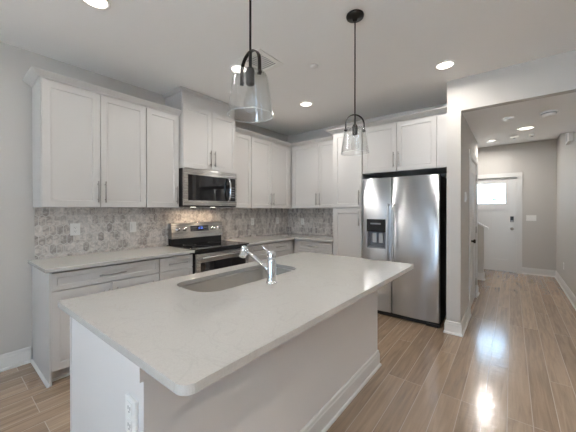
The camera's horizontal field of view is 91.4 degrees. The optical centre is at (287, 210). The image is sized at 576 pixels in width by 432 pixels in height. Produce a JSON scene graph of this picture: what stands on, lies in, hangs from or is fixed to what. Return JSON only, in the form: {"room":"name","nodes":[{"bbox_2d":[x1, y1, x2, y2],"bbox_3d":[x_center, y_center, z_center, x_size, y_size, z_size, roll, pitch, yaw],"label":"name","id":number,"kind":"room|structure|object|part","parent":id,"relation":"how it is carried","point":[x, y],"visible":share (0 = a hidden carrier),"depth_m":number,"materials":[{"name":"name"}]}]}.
{"room":"kitchen","nodes":[
{"label":"kitchen","id":0,"kind":"room"},
{"bbox_2d":[0,42,287,354],"bbox_3d":[-2.355,-0.036,2.558,0.120,2.779,7.400,0,0,38],"label":"wall","id":1,"kind":"structure","parent":0,"point":[16,155],"depth_m":2.46,"materials":[{"name":"paint"}]},
{"bbox_2d":[0,346,31,371],"bbox_3d":[-3.449,1.292,1.070,0.027,0.137,3.700,0,0,38],"label":"baseboard","id":2,"kind":"structure","parent":1,"relation":"attached to","point":[20,357],"depth_m":2.44,"materials":[{"name":"paint"}]},
{"bbox_2d":[32,77,145,207],"bbox_3d":[-1.890,-0.577,2.749,0.364,1.091,0.854,0,0,38],"label":"upper cabinet","id":3,"kind":"object","parent":1,"relation":"attached to","point":[89,147],"visible":1,"depth_m":2.58,"materials":[{"name":"paint"}]},
{"bbox_3d":[-1.915,-0.566,2.498,0.020,1.065,0.421,0,0,38],"label":"door","id":4,"kind":"part","parent":3,"relation":"part of","materials":[{"name":"paint"}]},
{"bbox_3d":[-1.775,-0.177,2.631,0.036,0.200,0.012,0,0,38],"label":"handle","id":5,"kind":"part","parent":3,"relation":"part of","materials":[{"name":"silver metal"}]},
{"bbox_2d":[22,66,181,115],"bbox_3d":[-1.781,-1.131,2.859,0.396,0.048,1.301,0,0,38],"label":"crown molding","id":6,"kind":"structure","parent":3,"relation":"attached to","point":[34,73],"depth_m":2.55,"materials":[{"name":"paint"}]},
{"bbox_3d":[-1.649,-0.568,2.831,0.020,1.065,0.421,0,0,38],"label":"door","id":7,"kind":"part","parent":3,"relation":"part of","materials":[{"name":"paint"}]},
{"bbox_2d":[34,207,287,258],"bbox_3d":[-1.149,0.195,3.973,0.008,0.476,3.666,0,0,38],"label":"backsplash","id":8,"kind":"structure","parent":1,"relation":"attached to","point":[101,229],"depth_m":3.13,"materials":[{"name":"stone"}]},
{"bbox_2d":[70,223,79,235],"bbox_3d":[-2.096,0.184,2.768,0.009,0.118,0.083,0,0,38],"label":"power outlet","id":9,"kind":"object","parent":8,"relation":"attached to","point":[75,227],"visible":1,"depth_m":2.76,"materials":[{"name":"white plastic"}]},
{"bbox_2d":[129,222,135,231],"bbox_3d":[-1.759,0.185,3.190,0.012,0.118,0.072,0,0,38],"label":"light switch","id":10,"kind":"object","parent":8,"relation":"attached to","point":[132,225],"visible":1,"depth_m":3.18,"materials":[{"name":"white plastic"}]},
{"bbox_2d":[145,106,178,207],"bbox_3d":[-1.504,-0.579,3.233,0.364,1.091,0.376,0,0,38],"label":"upper cabinet","id":11,"kind":"object","parent":1,"relation":"attached to","point":[162,128],"visible":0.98,"depth_m":3.14,"materials":[{"name":"paint"}]},
{"bbox_2d":[165,91,235,173],"bbox_3d":[-1.108,-0.966,3.673,0.434,0.924,0.799,0,0,38],"label":"upper cabinet","id":12,"kind":"object","parent":1,"relation":"attached to","point":[206,132],"visible":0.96,"depth_m":3.49,"materials":[{"name":"paint"}]},
{"bbox_3d":[-1.096,-0.878,3.414,0.020,0.745,0.395,0,0,38],"label":"door","id":13,"kind":"part","parent":12,"relation":"part of","materials":[{"name":"paint"}]},
{"bbox_2d":[162,86,237,109],"bbox_3d":[-1.113,-1.408,3.675,0.423,0.043,0.885,0,0,38],"label":"crown molding","id":14,"kind":"structure","parent":12,"relation":"attached to","point":[181,88],"depth_m":3.43,"materials":[{"name":"paint"}]},
{"bbox_2d":[179,168,236,206],"bbox_3d":[-1.090,-0.272,3.662,0.479,0.458,0.791,0,0,38],"label":"microwave","id":15,"kind":"object","parent":12,"relation":"attached to","point":[197,188],"visible":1,"depth_m":3.49,"materials":[{"name":"silver metal"}]},
{"bbox_3d":[-0.777,-0.277,3.729,0.071,0.306,0.025,0,0,38],"label":"handle","id":16,"kind":"part","parent":15,"relation":"part of","materials":[{"name":"silver metal"}]},
{"bbox_3d":[-0.778,-0.277,3.801,0.029,0.306,0.146,0,0,38],"label":"control panel","id":17,"kind":"part","parent":15,"relation":"part of","materials":[{"name":"black glass"}]},
{"bbox_3d":[-0.850,-0.879,3.724,0.020,0.745,0.386,0,0,38],"label":"door","id":18,"kind":"part","parent":12,"relation":"part of","materials":[{"name":"paint"}]},
{"bbox_2d":[218,132,250,207],"bbox_3d":[-0.773,-0.583,4.153,0.364,1.091,0.356,0,0,38],"label":"upper cabinet","id":19,"kind":"object","parent":1,"relation":"attached to","point":[242,141],"visible":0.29,"depth_m":4.09,"materials":[{"name":"paint"}]},
{"bbox_3d":[-0.665,-0.573,4.069,0.020,1.065,0.348,0,0,38],"label":"door","id":20,"kind":"part","parent":19,"relation":"part of","materials":[{"name":"paint"}]},
{"bbox_2d":[251,136,291,207],"bbox_3d":[-0.262,-0.586,4.796,0.364,1.091,1.279,0,0,38],"label":"upper cabinet","id":21,"kind":"object","parent":1,"relation":"attached to","point":[271,162],"visible":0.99,"depth_m":4.53,"materials":[{"name":"paint"}]},
{"bbox_3d":[-0.414,-0.575,4.385,0.020,1.065,0.441,0,0,38],"label":"door","id":22,"kind":"part","parent":21,"relation":"part of","materials":[{"name":"paint"}]},
{"bbox_3d":[-0.131,-0.576,4.742,0.020,1.065,0.460,0,0,38],"label":"door","id":23,"kind":"part","parent":21,"relation":"part of","materials":[{"name":"paint"}]},
{"bbox_2d":[235,127,332,146],"bbox_3d":[0.005,-1.137,4.143,0.940,0.048,1.313,0,0,38],"label":"crown molding","id":24,"kind":"structure","parent":21,"relation":"attached to","point":[237,129],"depth_m":4.49,"materials":[{"name":"paint"}]},
{"bbox_2d":[0,0,575,135],"bbox_3d":[0.117,-1.467,0.663,6.300,0.100,7.520,0,0,38],"label":"ceiling","id":25,"kind":"structure","parent":0,"point":[161,47],"depth_m":2.41,"materials":[{"name":"paint"}]},
{"bbox_2d":[81,0,110,9],"bbox_3d":[-1.303,-1.418,1.897,0.186,0.008,0.186,0,0,38],"label":"recessed light","id":26,"kind":"object","parent":25,"relation":"in","point":[96,4],"visible":1,"depth_m":1.93,"materials":[{"name":"white plastic"}]},
{"bbox_2d":[230,64,245,73],"bbox_3d":[-0.493,-1.422,2.830,0.186,0.008,0.186,0,0,38],"label":"recessed light","id":27,"kind":"object","parent":25,"relation":"in","point":[233,68],"visible":0.65,"depth_m":2.81,"materials":[{"name":"white plastic"}]},
{"bbox_2d":[227,0,272,122],"bbox_3d":[-0.165,-0.916,1.228,0.200,1.004,0.200,0,0,38],"label":"pendant light","id":28,"kind":"object","parent":25,"relation":"hanging from","point":[250,73],"visible":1,"depth_m":1.22,"materials":[{"name":"clear glass"}]},
{"bbox_3d":[-0.165,-0.505,1.230,0.200,0.180,0.200,0,0,38],"label":"lamp shade","id":29,"kind":"part","parent":28,"relation":"part of","materials":[{"name":"clear glass"}]},
{"bbox_3d":[-0.165,-1.035,1.227,0.009,0.689,0.010,0,0,38],"label":"rod","id":30,"kind":"part","parent":28,"relation":"part of","materials":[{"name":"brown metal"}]},
{"bbox_2d":[246,52,254,86],"bbox_3d":[-0.165,-0.617,1.229,0.037,0.148,0.037,0,0,38],"label":"socket","id":31,"kind":"object","parent":28,"relation":"attached to","point":[250,73],"depth_m":1.22,"materials":[{"name":"grey metal"}]},
{"bbox_2d":[238,48,283,73],"bbox_3d":[-0.257,-1.422,2.688,0.285,0.008,0.335,0,0,38],"label":"ceiling vent","id":32,"kind":"object","parent":25,"relation":"in","point":[268,62],"visible":0.76,"depth_m":2.68,"materials":[{"name":"white plastic"}]},
{"bbox_2d":[299,101,312,106],"bbox_3d":[0.241,-1.426,3.769,0.186,0.008,0.186,0,0,38],"label":"recessed light","id":33,"kind":"object","parent":25,"relation":"in","point":[305,103],"visible":1,"depth_m":3.77,"materials":[{"name":"white plastic"}]},
{"bbox_2d":[310,64,317,68],"bbox_3d":[0.257,-1.420,2.771,0.084,0.012,0.084,0,0,38],"label":"sprinkler cover","id":34,"kind":"object","parent":25,"relation":"attached to","point":[312,66],"visible":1,"depth_m":2.76,"materials":[{"name":"white plastic"}]},
{"bbox_2d":[341,9,368,155],"bbox_3d":[0.487,-0.920,2.047,0.200,1.004,0.200,0,0,38],"label":"pendant light","id":35,"kind":"object","parent":25,"relation":"hanging from","point":[354,16],"visible":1,"depth_m":2.04,"materials":[{"name":"clear glass"}]},
{"bbox_2d":[352,115,357,135],"bbox_3d":[0.487,-0.620,2.048,0.037,0.148,0.037,0,0,38],"label":"socket","id":36,"kind":"object","parent":35,"relation":"attached to","point":[354,130],"depth_m":2.04,"materials":[{"name":"grey metal"}]},
{"bbox_3d":[0.487,-1.039,2.046,0.009,0.689,0.010,0,0,38],"label":"rod","id":37,"kind":"part","parent":35,"relation":"part of","materials":[{"name":"brown metal"}]},
{"bbox_2d":[434,60,455,69],"bbox_3d":[1.537,-1.422,2.752,0.186,0.008,0.186,0,0,38],"label":"recessed light","id":38,"kind":"object","parent":25,"relation":"in","point":[447,64],"visible":1,"depth_m":2.75,"materials":[{"name":"white plastic"}]},
{"bbox_2d":[0,269,575,431],"bbox_3d":[1.230,1.385,2.077,6.300,0.060,11.100,0,0,38],"label":"floor","id":39,"kind":"structure","parent":0,"point":[512,368],"depth_m":2.24,"materials":[{"name":"brown wood"}]},
{"bbox_2d":[31,258,158,387],"bbox_3d":[-1.787,0.912,2.659,0.645,0.882,0.875,0,0,38],"label":"base cabinet","id":40,"kind":"object","parent":39,"relation":"on","point":[50,324],"visible":0.54,"depth_m":2.30,"materials":[{"name":"paint"}]},
{"bbox_3d":[-2.070,1.345,2.337,0.602,0.018,0.016,0,0,38],"label":"shoe molding","id":41,"kind":"part","parent":40,"relation":"part of","materials":[{"name":"paint"}]},
{"bbox_3d":[-1.619,1.345,2.547,0.014,0.016,0.841,0,0,38],"label":"shoe molding","id":42,"kind":"part","parent":40,"relation":"part of","materials":[{"name":"paint"}]},
{"bbox_3d":[-1.695,0.937,2.330,0.020,0.614,0.421,0,0,38],"label":"door","id":43,"kind":"part","parent":40,"relation":"part of","materials":[{"name":"paint"}]},
{"bbox_3d":[-1.563,0.553,2.495,0.020,0.135,0.846,0,0,38],"label":"drawer","id":44,"kind":"part","parent":40,"relation":"part of","materials":[{"name":"paint"}]},
{"bbox_2d":[28,246,194,272],"bbox_3d":[-1.674,0.453,2.804,0.637,0.030,1.273,0,0,38],"label":"countertop","id":45,"kind":"structure","parent":40,"relation":"on","point":[64,263],"depth_m":2.58,"materials":[{"name":"white stone"}]},
{"bbox_3d":[-1.541,0.553,2.477,0.036,0.011,0.213,0,0,38],"label":"handle","id":46,"kind":"part","parent":40,"relation":"part of","materials":[{"name":"silver metal"}]},
{"bbox_3d":[-1.431,0.936,2.663,0.020,0.614,0.420,0,0,38],"label":"door","id":47,"kind":"part","parent":40,"relation":"part of","materials":[{"name":"paint"}]},
{"bbox_2d":[156,254,192,280],"bbox_3d":[-1.395,0.909,3.152,0.645,0.881,0.377,0,0,38],"label":"base cabinet","id":48,"kind":"object","parent":39,"relation":"on","point":[178,265],"visible":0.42,"depth_m":2.96,"materials":[{"name":"paint"}]},
{"bbox_3d":[-1.180,0.774,2.978,0.020,0.294,0.369,0,0,38],"label":"drawer","id":49,"kind":"part","parent":48,"relation":"part of","materials":[{"name":"paint"}]},
{"bbox_3d":[-1.180,0.551,2.977,0.020,0.135,0.369,0,0,38],"label":"drawer","id":50,"kind":"part","parent":48,"relation":"part of","materials":[{"name":"paint"}]},
{"bbox_2d":[167,221,248,273],"bbox_3d":[-0.988,0.752,3.593,0.698,1.190,0.803,0,0,38],"label":"range","id":51,"kind":"object","parent":39,"relation":"on","point":[211,252],"visible":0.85,"depth_m":3.52,"materials":[{"name":"silver metal"}]},
{"bbox_3d":[-1.219,0.254,3.791,0.085,0.196,0.777,0,0,38],"label":"control panel","id":52,"kind":"part","parent":51,"relation":"part of","materials":[{"name":"silver metal"}]},
{"bbox_2d":[167,240,248,250],"bbox_3d":[-1.013,0.435,3.602,0.645,0.016,0.789,0,0,38],"label":"cooktop","id":53,"kind":"object","parent":51,"relation":"in","point":[197,245],"depth_m":3.54,"materials":[{"name":"black glass"}]},
{"bbox_3d":[-0.741,0.528,3.387,0.058,0.025,0.689,0,0,38],"label":"handle","id":54,"kind":"part","parent":51,"relation":"part of","materials":[{"name":"silver metal"}]},
{"bbox_3d":[-0.777,0.778,3.417,0.034,0.582,0.781,0,0,38],"label":"oven door","id":55,"kind":"part","parent":51,"relation":"part of","materials":[{"name":"silver metal"}]},
{"bbox_2d":[70,290,381,431],"bbox_3d":[-0.147,0.914,1.925,0.848,0.884,2.039,0,0,38],"label":"kitchen island","id":56,"kind":"object","parent":39,"relation":"on","point":[306,382],"visible":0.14,"depth_m":1.33,"materials":[{"name":"paint"}]},
{"bbox_3d":[-0.754,0.917,1.146,0.752,0.882,0.020,0,0,38],"label":"panel","id":57,"kind":"part","parent":56,"relation":"part of","materials":[{"name":"paint"}]},
{"bbox_2d":[125,393,137,431],"bbox_3d":[-0.524,0.688,0.940,0.075,0.125,0.015,0,0,38],"label":"power outlet","id":58,"kind":"object","parent":56,"relation":"attached to","point":[131,404],"visible":1,"depth_m":0.93,"materials":[{"name":"white plastic"}]},
{"bbox_2d":[127,400,131,431],"bbox_3d":[-0.528,0.687,0.935,0.033,0.097,0.003,0,0,38],"label":"receptacle","id":59,"kind":"object","parent":58,"relation":"attached to","point":[129,402],"depth_m":0.93,"materials":[{"name":"white plastic"}]},
{"bbox_3d":[0.085,0.501,1.720,0.210,0.056,2.009,0,0,38],"label":"support rail","id":60,"kind":"part","parent":56,"relation":"part of","materials":[{"name":"paint"}]},
{"bbox_2d":[58,252,413,395],"bbox_3d":[-0.046,0.457,1.845,1.122,0.028,2.078,0,0,38],"label":"island countertop","id":61,"kind":"structure","parent":56,"relation":"on","point":[187,340],"depth_m":1.23,"materials":[{"name":"white stone"}]},
{"bbox_2d":[181,267,292,291],"bbox_3d":[-0.298,0.573,1.931,0.393,0.198,0.915,0,0,38],"label":"sink","id":62,"kind":"object","parent":61,"relation":"in","point":[234,280],"visible":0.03,"depth_m":2.07,"materials":[{"name":"silver metal"}]},
{"bbox_2d":[239,245,276,283],"bbox_3d":[-0.203,0.325,1.795,0.319,0.236,0.081,0,0,38],"label":"faucet","id":63,"kind":"object","parent":61,"relation":"on","point":[270,267],"visible":1,"depth_m":1.71,"materials":[{"name":"silver metal"}]},
{"bbox_3d":[-0.195,0.317,1.796,0.224,0.132,0.029,0,0,38],"label":"spout","id":64,"kind":"part","parent":63,"relation":"part of","materials":[{"name":"silver metal"}]},
{"bbox_3d":[-0.101,0.272,1.721,0.054,0.055,0.054,0,0,38],"label":"handle","id":65,"kind":"part","parent":63,"relation":"part of","materials":[{"name":"silver metal"}]},
{"bbox_3d":[-0.088,1.288,1.892,0.713,0.137,2.020,0,0,38],"label":"baseboard","id":66,"kind":"part","parent":56,"relation":"part of","materials":[{"name":"paint"}]},
{"bbox_2d":[247,243,267,261],"bbox_3d":[-0.646,0.905,4.095,0.645,0.881,0.418,0,0,38],"label":"base cabinet","id":67,"kind":"object","parent":39,"relation":"on","point":[257,249],"visible":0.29,"depth_m":3.93,"materials":[{"name":"paint"}]},
{"bbox_3d":[-0.427,0.547,3.923,0.020,0.135,0.408,0,0,38],"label":"drawer","id":68,"kind":"part","parent":67,"relation":"part of","materials":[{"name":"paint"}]},
{"bbox_3d":[-0.427,0.770,3.924,0.020,0.294,0.408,0,0,38],"label":"drawer","id":69,"kind":"part","parent":67,"relation":"part of","materials":[{"name":"paint"}]},
{"bbox_2d":[265,239,295,256],"bbox_3d":[-0.134,0.902,4.739,0.645,0.881,1.219,0,0,38],"label":"base cabinet","id":70,"kind":"object","parent":39,"relation":"on","point":[286,247],"visible":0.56,"depth_m":4.35,"materials":[{"name":"paint"}]},
{"bbox_2d":[224,233,332,245],"bbox_3d":[0.003,0.446,4.358,1.328,0.030,1.645,0,0,38],"label":"countertop","id":71,"kind":"structure","parent":70,"relation":"on","point":[254,240],"depth_m":4.36,"materials":[{"name":"white stone"}]},
{"bbox_3d":[-0.134,0.545,4.293,0.020,0.135,0.518,0,0,38],"label":"drawer","id":72,"kind":"part","parent":70,"relation":"part of","materials":[{"name":"paint"}]},
{"bbox_3d":[-0.134,0.928,4.295,0.020,0.614,0.518,0,0,38],"label":"door","id":73,"kind":"part","parent":70,"relation":"part of","materials":[{"name":"paint"}]},
{"bbox_2d":[294,240,332,254],"bbox_3d":[0.554,0.903,4.562,0.716,0.881,0.645,0,0,38],"label":"base cabinet","id":74,"kind":"object","parent":39,"relation":"on","point":[299,245],"visible":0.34,"depth_m":4.33,"materials":[{"name":"paint"}]},
{"bbox_3d":[0.289,0.928,4.419,0.305,0.614,0.020,0,0,38],"label":"door","id":75,"kind":"part","parent":74,"relation":"part of","materials":[{"name":"paint"}]},
{"bbox_3d":[0.533,0.929,4.225,0.307,0.614,0.020,0,0,38],"label":"door","id":76,"kind":"part","parent":74,"relation":"part of","materials":[{"name":"paint"}]},
{"bbox_2d":[333,129,376,257],"bbox_3d":[1.009,0.108,4.186,0.454,2.474,0.661,0,0,38],"label":"pantry cabinet","id":77,"kind":"object","parent":39,"relation":"on","point":[348,176],"visible":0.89,"depth_m":3.95,"materials":[{"name":"paint"}]},
{"bbox_3d":[0.838,0.605,3.961,0.431,1.260,0.020,0,0,38],"label":"door","id":78,"kind":"part","parent":77,"relation":"part of","materials":[{"name":"paint"}]},
{"bbox_3d":[0.838,-0.575,3.956,0.431,1.060,0.020,0,0,38],"label":"door","id":79,"kind":"part","parent":77,"relation":"part of","materials":[{"name":"paint"}]},
{"bbox_2d":[363,174,446,327],"bbox_3d":[1.530,0.462,3.701,0.931,1.764,0.718,0,0,38],"label":"refrigerator","id":80,"kind":"object","parent":39,"relation":"on","point":[405,217],"visible":0.83,"depth_m":3.41,"materials":[{"name":"silver metal"}]},
{"bbox_3d":[1.167,0.433,3.682,0.386,1.706,0.082,0,0,38],"label":"door","id":81,"kind":"part","parent":80,"relation":"part of","materials":[{"name":"silver metal"}]},
{"bbox_3d":[1.251,0.334,3.525,0.031,0.853,0.096,0,0,38],"label":"handle","id":82,"kind":"part","parent":80,"relation":"part of","materials":[{"name":"silver metal"}]},
{"bbox_3d":[1.304,0.334,3.483,0.031,0.853,0.096,0,0,38],"label":"handle","id":83,"kind":"part","parent":80,"relation":"part of","materials":[{"name":"silver metal"}]},
{"bbox_3d":[1.534,0.434,3.390,0.537,1.706,0.082,0,0,38],"label":"door","id":84,"kind":"part","parent":80,"relation":"part of","materials":[{"name":"silver metal"}]},
{"bbox_2d":[477,222,488,280],"bbox_3d":[3.376,0.454,5.789,1.225,1.770,0.162,0,0,38],"label":"wall","id":85,"kind":"structure","parent":39,"relation":"on","point":[481,276],"depth_m":5.44,"materials":[{"name":"paint"}]},
{"bbox_3d":[3.763,1.272,5.469,0.122,0.137,0.137,0,0,38],"label":"baseboard","id":86,"kind":"part","parent":85,"relation":"part of","materials":[{"name":"paint"}]},
{"bbox_2d":[288,103,446,177],"bbox_3d":[1.085,-0.045,4.626,2.933,2.779,0.120,0,0,38],"label":"wall","id":87,"kind":"structure","parent":0,"point":[320,133],"depth_m":4.78,"materials":[{"name":"paint"}]},
{"bbox_2d":[288,208,332,235],"bbox_3d":[0.517,0.194,4.997,1.324,0.468,0.008,0,0,38],"label":"backsplash","id":88,"kind":"structure","parent":87,"relation":"attached to","point":[317,221],"depth_m":5.07,"materials":[{"name":"tile"}]},
{"bbox_2d":[292,140,332,207],"bbox_3d":[0.531,-0.586,4.752,0.996,1.091,0.365,0,0,38],"label":"upper cabinet","id":89,"kind":"object","parent":87,"relation":"attached to","point":[312,164],"visible":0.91,"depth_m":4.66,"materials":[{"name":"paint"}]},
{"bbox_3d":[0.294,-0.576,4.766,0.529,1.065,0.020,0,0,38],"label":"door","id":90,"kind":"part","parent":89,"relation":"part of","materials":[{"name":"paint"}]},
{"bbox_3d":[0.667,-0.575,4.469,0.414,1.065,0.020,0,0,38],"label":"door","id":91,"kind":"part","parent":89,"relation":"part of","materials":[{"name":"paint"}]},
{"bbox_2d":[363,113,446,177],"bbox_3d":[1.588,-0.812,3.722,1.021,0.630,0.661,0,0,38],"label":"upper cabinet","id":92,"kind":"object","parent":87,"relation":"attached to","point":[418,146],"visible":0.93,"depth_m":3.48,"materials":[{"name":"paint"}]},
{"bbox_3d":[1.191,-0.802,3.674,0.444,0.604,0.020,0,0,38],"label":"door","id":93,"kind":"part","parent":92,"relation":"part of","materials":[{"name":"paint"}]},
{"bbox_2d":[326,106,446,134],"bbox_3d":[1.243,-1.135,3.714,1.555,0.048,0.303,0,0,38],"label":"crown molding","id":94,"kind":"structure","parent":92,"relation":"attached to","point":[441,110],"depth_m":3.49,"materials":[{"name":"paint"}]},
{"bbox_3d":[1.545,-0.800,3.393,0.450,0.604,0.020,0,0,38],"label":"door","id":95,"kind":"part","parent":92,"relation":"part of","materials":[{"name":"paint"}]},
{"bbox_2d":[446,78,477,322],"bbox_3d":[2.416,-0.042,3.835,0.134,2.779,1.942,0,0,38],"label":"wall","id":96,"kind":"structure","parent":0,"point":[460,138],"depth_m":3.09,"materials":[{"name":"paint"}]},
{"bbox_2d":[443,304,470,336],"bbox_3d":[2.043,1.281,3.372,0.188,0.137,0.798,0,0,38],"label":"baseboard","id":97,"kind":"structure","parent":96,"relation":"attached to","point":[450,327],"depth_m":3.09,"materials":[{"name":"paint"}]},
{"bbox_2d":[469,149,477,312],"bbox_3d":[2.658,0.274,4.021,0.014,2.145,0.991,0,0,38],"label":"door frame","id":98,"kind":"structure","parent":96,"relation":"in","point":[472,156],"depth_m":3.65,"materials":[{"name":"paint"}]},
{"bbox_2d":[471,160,476,305],"bbox_3d":[2.660,0.318,4.026,0.108,2.033,0.812,0,0,38],"label":"door","id":99,"kind":"structure","parent":96,"relation":"in","point":[473,166],"depth_m":4.11,"materials":[{"name":"paint"}]},
{"bbox_3d":[2.736,-0.114,4.176,0.022,0.840,0.242,0,0,38],"label":"panel","id":100,"kind":"part","parent":99,"relation":"part of","materials":[{"name":"paint"}]},
{"bbox_3d":[2.736,0.786,4.180,0.022,0.600,0.242,0,0,38],"label":"panel","id":101,"kind":"part","parent":99,"relation":"part of","materials":[{"name":"paint"}]},
{"bbox_2d":[478,139,556,269],"bbox_3d":[4.541,-0.053,6.396,2.500,2.779,0.127,0,0,38],"label":"wall","id":102,"kind":"structure","parent":0,"point":[537,160],"depth_m":5.85,"materials":[{"name":"paint"}]},
{"bbox_2d":[478,178,516,271],"bbox_3d":[4.553,0.305,6.323,0.913,2.038,0.110,0,0,38],"label":"door","id":103,"kind":"structure","parent":102,"relation":"in","point":[500,240],"depth_m":6.22,"materials":[{"name":"paint"}]},
{"bbox_3d":[4.433,0.526,6.468,0.265,1.100,0.014,0,0,38],"label":"panel","id":104,"kind":"part","parent":103,"relation":"part of","materials":[{"name":"paint"}]},
{"bbox_3d":[4.713,0.527,6.245,0.280,1.100,0.014,0,0,38],"label":"panel","id":105,"kind":"part","parent":103,"relation":"part of","materials":[{"name":"paint"}]},
{"bbox_2d":[478,172,522,273],"bbox_3d":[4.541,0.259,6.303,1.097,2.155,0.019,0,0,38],"label":"door frame","id":106,"kind":"structure","parent":102,"relation":"in","point":[518,175],"depth_m":5.99,"materials":[{"name":"paint"}]},
{"bbox_2d":[526,215,535,220],"bbox_3d":[5.085,0.153,5.876,0.160,0.118,0.012,0,0,38],"label":"light switch","id":107,"kind":"object","parent":102,"relation":"attached to","point":[528,217],"visible":1,"depth_m":5.88,"materials":[{"name":"white plastic"}]},
{"bbox_2d":[461,50,575,112],"bbox_3d":[2.338,-1.252,2.710,1.139,0.349,0.092,0,0,38],"label":"wall header","id":108,"kind":"structure","parent":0,"point":[554,75],"depth_m":2.72,"materials":[{"name":"paint"}]},
{"bbox_2d":[462,92,575,143],"bbox_3d":[2.943,-1.176,3.470,1.139,0.190,1.850,0,0,38],"label":"ceiling","id":109,"kind":"structure","parent":0,"point":[486,124],"depth_m":3.33,"materials":[{"name":"paint"}]},
{"bbox_2d":[502,116,513,119],"bbox_3d":[2.563,-1.074,3.275,0.120,0.012,0.120,0,0,38],"label":"sprinkler cover","id":110,"kind":"object","parent":109,"relation":"attached to","point":[510,117],"visible":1,"depth_m":3.26,"materials":[{"name":"white plastic"}]},
{"bbox_2d":[517,126,534,129],"bbox_3d":[3.113,-1.077,3.676,0.186,0.008,0.186,0,0,38],"label":"recessed light","id":111,"kind":"object","parent":109,"relation":"in","point":[526,127],"visible":1,"depth_m":3.67,"materials":[{"name":"white plastic"}]},
{"bbox_2d":[539,110,558,116],"bbox_3d":[2.853,-1.056,3.073,0.156,0.046,0.156,0,0,38],"label":"smoke detector","id":112,"kind":"object","parent":109,"relation":"attached to","point":[547,113],"visible":1,"depth_m":3.04,"materials":[{"name":"white plastic"}]},
{"bbox_2d":[478,134,559,147],"bbox_3d":[3.818,-1.489,5.481,2.500,0.100,2.530,0,0,38],"label":"ceiling","id":113,"kind":"structure","parent":0,"point":[554,136],"depth_m":5.77,"materials":[{"name":"paint"}]},
{"bbox_2d":[556,132,575,296],"bbox_3d":[4.118,-0.043,3.947,0.114,2.779,4.235,0,0,38],"label":"wall","id":114,"kind":"structure","parent":0,"point":[566,154],"depth_m":4.62,"materials":[{"name":"paint"}]},
{"bbox_2d":[522,267,575,309],"bbox_3d":[2.812,1.293,0.736,2.327,0.137,11.098,0,0,34],"label":"baseboard","id":115,"kind":"structure","parent":114,"relation":"attached to","point":[530,271],"depth_m":5.60,"materials":[{"name":"paint"}]},
{"bbox_2d":[566,132,572,144],"bbox_3d":[4.287,-1.125,4.286,0.050,0.180,0.340,0,0,38],"label":"door chime","id":116,"kind":"object","parent":114,"relation":"attached to","point":[569,136],"visible":0.78,"depth_m":4.20,"materials":[{"name":"white plastic"}]}
]}

